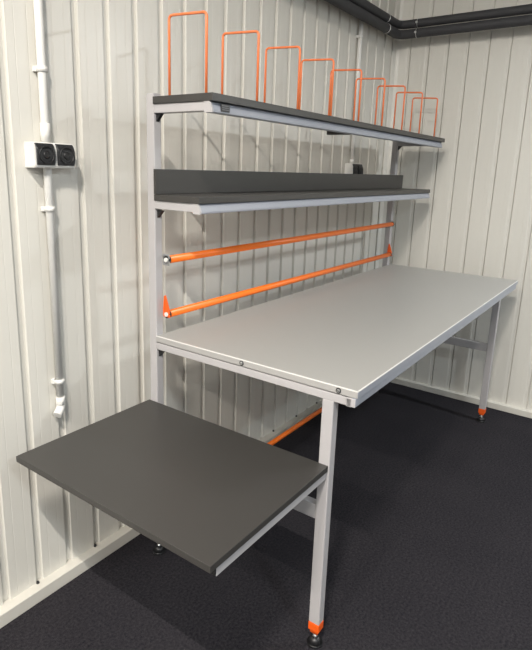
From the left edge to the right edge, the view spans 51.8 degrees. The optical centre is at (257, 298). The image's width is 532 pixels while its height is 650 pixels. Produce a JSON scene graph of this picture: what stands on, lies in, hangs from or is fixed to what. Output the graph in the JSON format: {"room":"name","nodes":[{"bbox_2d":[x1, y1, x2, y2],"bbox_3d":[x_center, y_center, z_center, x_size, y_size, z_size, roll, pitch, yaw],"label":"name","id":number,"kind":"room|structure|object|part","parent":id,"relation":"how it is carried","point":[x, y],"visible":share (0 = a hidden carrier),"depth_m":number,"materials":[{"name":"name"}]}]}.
{"room":"packing workshop","nodes":[
{"label":"packing workshop","id":0,"kind":"room"},
{"bbox_2d":[0,0,396,605],"bbox_3d":[-1.165,-0.625,1.060,0.100,3.700,7.053,11,16,34],"label":"wall","id":1,"kind":"structure","parent":0,"point":[104,57],"depth_m":2.07,"materials":[{"name":"white metal"}]},
{"bbox_2d":[32,0,64,417],"bbox_3d":[-0.652,-0.727,1.640,0.046,2.337,0.054,11,16,34],"label":"cable conduit","id":2,"kind":"object","parent":1,"relation":"attached to","point":[41,68],"visible":1,"depth_m":1.74,"materials":[{"name":"white plastic"}]},
{"bbox_2d":[24,142,75,168],"bbox_3d":[-0.644,-0.448,1.713,0.065,0.077,0.145,11,16,34],"label":"wall socket","id":3,"kind":"object","parent":1,"relation":"attached to","point":[37,154],"visible":1,"depth_m":1.68,"materials":[{"name":"white plastic"}]},
{"bbox_3d":[-0.649,-0.442,1.673,0.020,0.065,0.061,11,16,34],"label":"socket lid","id":4,"kind":"part","parent":3,"relation":"part of","materials":[{"name":"grey plastic"}]},
{"bbox_3d":[-0.607,-0.454,1.729,0.020,0.065,0.061,11,16,34],"label":"socket lid","id":5,"kind":"part","parent":3,"relation":"part of","materials":[{"name":"grey plastic"}]},
{"bbox_2d":[0,399,322,628],"bbox_3d":[-1.179,1.160,1.431,0.050,0.056,7.020,11,16,34],"label":"baseboard","id":6,"kind":"structure","parent":1,"relation":"attached to","point":[11,609],"depth_m":2.07,"materials":[{"name":"paint"}]},
{"bbox_2d":[345,163,362,173],"bbox_3d":[0.605,-0.791,3.417,0.065,0.104,0.138,11,16,34],"label":"wall socket","id":7,"kind":"object","parent":1,"relation":"attached to","point":[350,168],"visible":0.67,"depth_m":3.37,"materials":[{"name":"white plastic"}]},
{"bbox_3d":[0.601,-0.784,3.377,0.020,0.092,0.058,11,16,34],"label":"socket lid","id":8,"kind":"part","parent":7,"relation":"part of","materials":[{"name":"grey plastic"}]},
{"bbox_3d":[0.641,-0.796,3.431,0.020,0.092,0.058,11,16,34],"label":"socket lid","id":9,"kind":"part","parent":7,"relation":"part of","materials":[{"name":"grey plastic"}]},
{"bbox_2d":[349,20,363,162],"bbox_3d":[0.600,-1.318,3.286,0.036,0.990,0.040,11,16,34],"label":"cable conduit","id":10,"kind":"object","parent":1,"relation":"attached to","point":[359,36],"visible":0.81,"depth_m":3.27,"materials":[{"name":"white plastic"}]},
{"bbox_2d":[324,0,531,38],"bbox_3d":[0.825,-0.763,-0.443,4.774,0.061,6.999,11,16,34],"label":"pipe","id":11,"kind":"object","parent":1,"relation":"attached to","point":[347,6],"visible":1,"depth_m":3.23,"materials":[{"name":"black foam rubber insulation"}]},
{"bbox_2d":[349,0,531,28],"bbox_3d":[0.827,-0.821,-0.456,4.774,0.056,6.999,11,16,34],"label":"pipe","id":12,"kind":"object","parent":1,"relation":"attached to","point":[366,5],"visible":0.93,"depth_m":3.26,"materials":[{"name":"black foam rubber insulation"}]},
{"bbox_2d":[0,382,531,649],"bbox_3d":[0.742,1.598,0.175,4.895,0.100,7.120,11,16,34],"label":"floor","id":13,"kind":"structure","parent":0,"point":[430,546],"depth_m":2.16,"materials":[{"name":"grey carpet"}]},
{"bbox_2d":[16,10,517,648],"bbox_3d":[0.440,-0.025,2.432,0.847,1.998,2.784,11,16,34],"label":"workbench","id":14,"kind":"object","parent":13,"relation":"on","point":[204,491],"visible":1,"depth_m":1.86,"materials":[{"name":"grey metal"}]},
{"bbox_3d":[-0.371,0.129,2.013,0.036,1.668,0.034,11,16,34],"label":"post","id":15,"kind":"part","parent":14,"relation":"part of","materials":[{"name":"grey metal"}]},
{"bbox_2d":[16,399,327,573],"bbox_3d":[-0.256,0.495,1.642,0.764,0.019,0.540,11,16,34],"label":"shelf","id":16,"kind":"object","parent":14,"relation":"attached to","point":[202,490],"depth_m":1.56,"materials":[{"name":"grey laminate"}]},
{"bbox_3d":[-0.100,-0.596,1.714,0.004,0.023,0.042,11,16,34],"label":"maker plate","id":17,"kind":"part","parent":14,"relation":"part of","materials":[{"name":"black plastic"}]},
{"bbox_3d":[-0.245,0.516,1.656,0.748,0.026,0.516,11,16,34],"label":"shelf frame","id":18,"kind":"part","parent":14,"relation":"part of","materials":[{"name":"grey metal"}]},
{"bbox_3d":[0.305,-0.587,2.741,0.012,0.084,2.235,11,16,34],"label":"panel","id":19,"kind":"part","parent":14,"relation":"part of","materials":[{"name":"grey metal"}]},
{"bbox_2d":[154,188,429,203],"bbox_3d":[0.380,-0.519,2.696,0.205,0.021,2.227,11,16,34],"label":"shelf","id":20,"kind":"object","parent":14,"relation":"attached to","point":[197,195],"depth_m":2.23,"materials":[{"name":"grey metal"}]},
{"bbox_2d":[153,92,444,141],"bbox_3d":[0.416,-0.823,2.617,0.258,0.023,2.247,11,16,34],"label":"shelf","id":21,"kind":"object","parent":14,"relation":"attached to","point":[168,101],"depth_m":1.95,"materials":[{"name":"grey metal"}]},
{"bbox_3d":[0.451,-0.478,2.650,0.030,0.034,2.202,11,16,34],"label":"rail","id":22,"kind":"part","parent":14,"relation":"part of","materials":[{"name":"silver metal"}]},
{"bbox_3d":[0.498,-0.776,2.554,0.030,0.034,2.207,11,16,34],"label":"rail","id":23,"kind":"part","parent":14,"relation":"part of","materials":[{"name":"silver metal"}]},
{"bbox_3d":[0.866,-0.231,3.694,0.036,1.668,0.034,11,16,34],"label":"post","id":24,"kind":"part","parent":14,"relation":"part of","materials":[{"name":"grey metal"}]},
{"bbox_3d":[0.891,0.110,2.415,0.044,0.030,2.164,11,16,34],"label":"rail","id":25,"kind":"part","parent":14,"relation":"part of","materials":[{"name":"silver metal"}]},
{"bbox_2d":[389,0,531,410],"bbox_3d":[2.890,-0.838,2.495,4.795,3.700,0.100,11,16,34],"label":"wall","id":26,"kind":"structure","parent":0,"point":[476,218],"depth_m":3.56,"materials":[{"name":"white metal"}]},
{"bbox_2d":[375,0,409,268],"bbox_3d":[0.934,-1.224,3.758,0.076,3.650,0.048,11,16,34],"label":"trim","id":27,"kind":"structure","parent":26,"relation":"attached to","point":[402,6],"depth_m":3.73,"materials":[{"name":"white metal"}]},
{"bbox_2d":[390,377,531,418],"bbox_3d":[2.815,0.954,2.858,4.757,0.042,0.044,11,16,34],"label":"baseboard","id":28,"kind":"structure","parent":26,"relation":"attached to","point":[429,388],"depth_m":3.81,"materials":[{"name":"paint"}]}
]}

